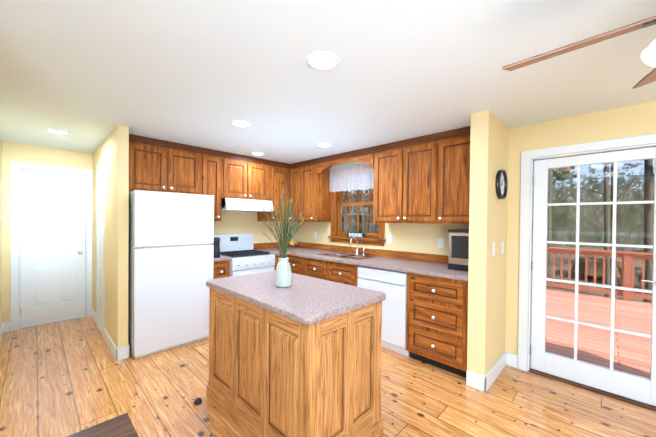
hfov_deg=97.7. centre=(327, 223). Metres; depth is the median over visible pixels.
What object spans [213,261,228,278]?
base cabinet
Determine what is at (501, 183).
clock
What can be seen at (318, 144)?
recessed light
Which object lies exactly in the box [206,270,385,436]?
kitchen island
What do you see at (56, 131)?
recessed light
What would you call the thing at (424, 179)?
upper cabinet
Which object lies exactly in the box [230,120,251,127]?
recessed light
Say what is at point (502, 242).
electrical outlet plate
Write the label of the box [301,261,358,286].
base cabinet
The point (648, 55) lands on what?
ceiling fan
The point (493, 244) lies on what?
electrical outlet plate
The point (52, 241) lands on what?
hall door
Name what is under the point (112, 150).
wall
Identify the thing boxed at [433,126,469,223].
upper cabinet
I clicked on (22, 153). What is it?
wall
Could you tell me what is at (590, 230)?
trees
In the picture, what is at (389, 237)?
electrical outlet plate
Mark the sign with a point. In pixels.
(356, 234)
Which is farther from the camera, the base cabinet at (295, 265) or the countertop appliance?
the base cabinet at (295, 265)
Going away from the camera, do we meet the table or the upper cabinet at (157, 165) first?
the table
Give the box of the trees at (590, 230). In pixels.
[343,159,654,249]
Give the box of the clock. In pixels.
[495,170,507,198]
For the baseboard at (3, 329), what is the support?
attached to the wall at (0, 232)
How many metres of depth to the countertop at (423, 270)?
3.25 m
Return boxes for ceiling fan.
[502,16,655,88]
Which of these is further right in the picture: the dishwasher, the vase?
the dishwasher
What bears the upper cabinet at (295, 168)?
attached to the wall at (628, 121)
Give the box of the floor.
[0,317,655,436]
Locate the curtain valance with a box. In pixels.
[329,162,373,191]
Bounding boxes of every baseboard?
[0,322,6,344]
[91,308,95,324]
[103,328,120,360]
[482,352,509,391]
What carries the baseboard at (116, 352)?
attached to the wall at (112, 150)
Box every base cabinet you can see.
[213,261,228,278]
[270,253,278,269]
[288,257,300,274]
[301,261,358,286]
[406,277,467,377]
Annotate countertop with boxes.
[214,255,230,260]
[253,245,467,284]
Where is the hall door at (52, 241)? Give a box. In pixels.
[20,169,85,327]
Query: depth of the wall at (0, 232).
3.34 m
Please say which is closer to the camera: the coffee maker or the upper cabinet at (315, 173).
the coffee maker
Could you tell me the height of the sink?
0.174 m
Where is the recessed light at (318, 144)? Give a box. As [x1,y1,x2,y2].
[316,143,331,146]
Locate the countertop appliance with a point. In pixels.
(458, 258)
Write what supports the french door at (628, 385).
in the wall at (628, 121)
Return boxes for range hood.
[221,198,273,211]
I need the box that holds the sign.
[347,232,364,237]
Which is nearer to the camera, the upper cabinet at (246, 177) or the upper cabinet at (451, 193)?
the upper cabinet at (451, 193)
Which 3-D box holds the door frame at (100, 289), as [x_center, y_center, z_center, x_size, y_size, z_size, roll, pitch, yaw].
[-3.326,0.293,3.508,1.191,2.096,0.786,1,1,44]
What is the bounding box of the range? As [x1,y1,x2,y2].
[211,234,274,276]
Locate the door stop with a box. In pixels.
[194,397,201,404]
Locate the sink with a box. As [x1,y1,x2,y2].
[317,253,368,260]
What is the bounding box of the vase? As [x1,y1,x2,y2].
[257,188,306,286]
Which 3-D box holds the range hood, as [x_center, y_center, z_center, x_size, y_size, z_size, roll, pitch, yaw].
[-1.245,-0.262,4.223,0.467,0.163,0.741,1,1,44]
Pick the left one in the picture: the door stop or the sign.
the door stop
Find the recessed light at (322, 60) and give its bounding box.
[306,51,339,70]
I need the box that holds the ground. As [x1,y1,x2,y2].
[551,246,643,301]
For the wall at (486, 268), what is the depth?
2.45 m
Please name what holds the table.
on the floor
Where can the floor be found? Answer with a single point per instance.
(65, 378)
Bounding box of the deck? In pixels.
[545,288,651,378]
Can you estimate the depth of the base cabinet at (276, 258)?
4.18 m
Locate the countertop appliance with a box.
[448,229,468,270]
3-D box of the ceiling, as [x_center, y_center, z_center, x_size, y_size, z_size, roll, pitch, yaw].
[-0.883,-0.993,0.918,8.271,0.100,6.752,1,1,44]
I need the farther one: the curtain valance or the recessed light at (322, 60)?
the curtain valance
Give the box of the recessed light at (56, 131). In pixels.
[46,129,70,134]
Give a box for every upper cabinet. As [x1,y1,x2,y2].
[129,134,204,194]
[201,148,224,220]
[225,152,272,200]
[257,162,288,221]
[289,162,300,221]
[297,158,332,221]
[373,133,436,223]
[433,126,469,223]
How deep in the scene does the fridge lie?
3.05 m
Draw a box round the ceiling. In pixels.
[0,0,655,163]
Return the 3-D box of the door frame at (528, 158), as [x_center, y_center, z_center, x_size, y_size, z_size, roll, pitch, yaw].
[2.271,0.364,2.442,1.052,2.082,0.180,1,1,44]
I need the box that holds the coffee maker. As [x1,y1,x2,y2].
[213,237,219,257]
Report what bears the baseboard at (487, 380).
attached to the wall at (486, 268)
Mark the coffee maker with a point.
(216, 243)
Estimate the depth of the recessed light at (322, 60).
1.65 m
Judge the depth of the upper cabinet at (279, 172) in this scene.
4.54 m
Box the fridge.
[128,190,213,358]
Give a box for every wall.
[0,138,1,327]
[2,141,92,330]
[92,125,128,347]
[214,211,292,243]
[293,101,655,370]
[467,110,507,375]
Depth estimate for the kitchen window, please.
4.30 m
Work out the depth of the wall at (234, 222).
4.54 m
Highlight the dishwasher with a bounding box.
[358,266,409,355]
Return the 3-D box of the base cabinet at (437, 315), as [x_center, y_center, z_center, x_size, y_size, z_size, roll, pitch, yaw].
[1.222,0.946,2.927,0.599,0.888,0.630,1,1,44]
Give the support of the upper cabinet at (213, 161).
attached to the wall at (234, 222)
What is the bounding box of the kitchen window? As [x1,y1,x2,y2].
[328,165,385,245]
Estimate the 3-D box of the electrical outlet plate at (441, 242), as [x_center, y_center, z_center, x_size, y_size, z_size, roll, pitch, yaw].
[1.302,0.224,3.288,0.072,0.116,0.007,1,1,44]
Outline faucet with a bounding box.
[349,237,364,252]
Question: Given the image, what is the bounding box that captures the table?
[66,413,138,436]
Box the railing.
[546,247,652,300]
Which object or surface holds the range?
on the floor
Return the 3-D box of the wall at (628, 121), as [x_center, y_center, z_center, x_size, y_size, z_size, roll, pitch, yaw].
[1.416,0.223,3.287,8.271,2.332,0.150,1,1,44]
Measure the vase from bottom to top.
0.704 m
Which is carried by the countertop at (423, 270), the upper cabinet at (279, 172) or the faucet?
the faucet
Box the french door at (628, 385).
[530,147,655,405]
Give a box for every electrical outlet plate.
[387,235,391,243]
[438,238,444,247]
[492,242,494,255]
[501,241,503,253]
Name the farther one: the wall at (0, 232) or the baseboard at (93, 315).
the baseboard at (93, 315)
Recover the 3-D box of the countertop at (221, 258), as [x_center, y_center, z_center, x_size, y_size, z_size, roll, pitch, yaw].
[-1.556,0.445,3.793,0.645,0.039,0.246,1,1,44]
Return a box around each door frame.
[10,160,104,337]
[518,134,655,410]

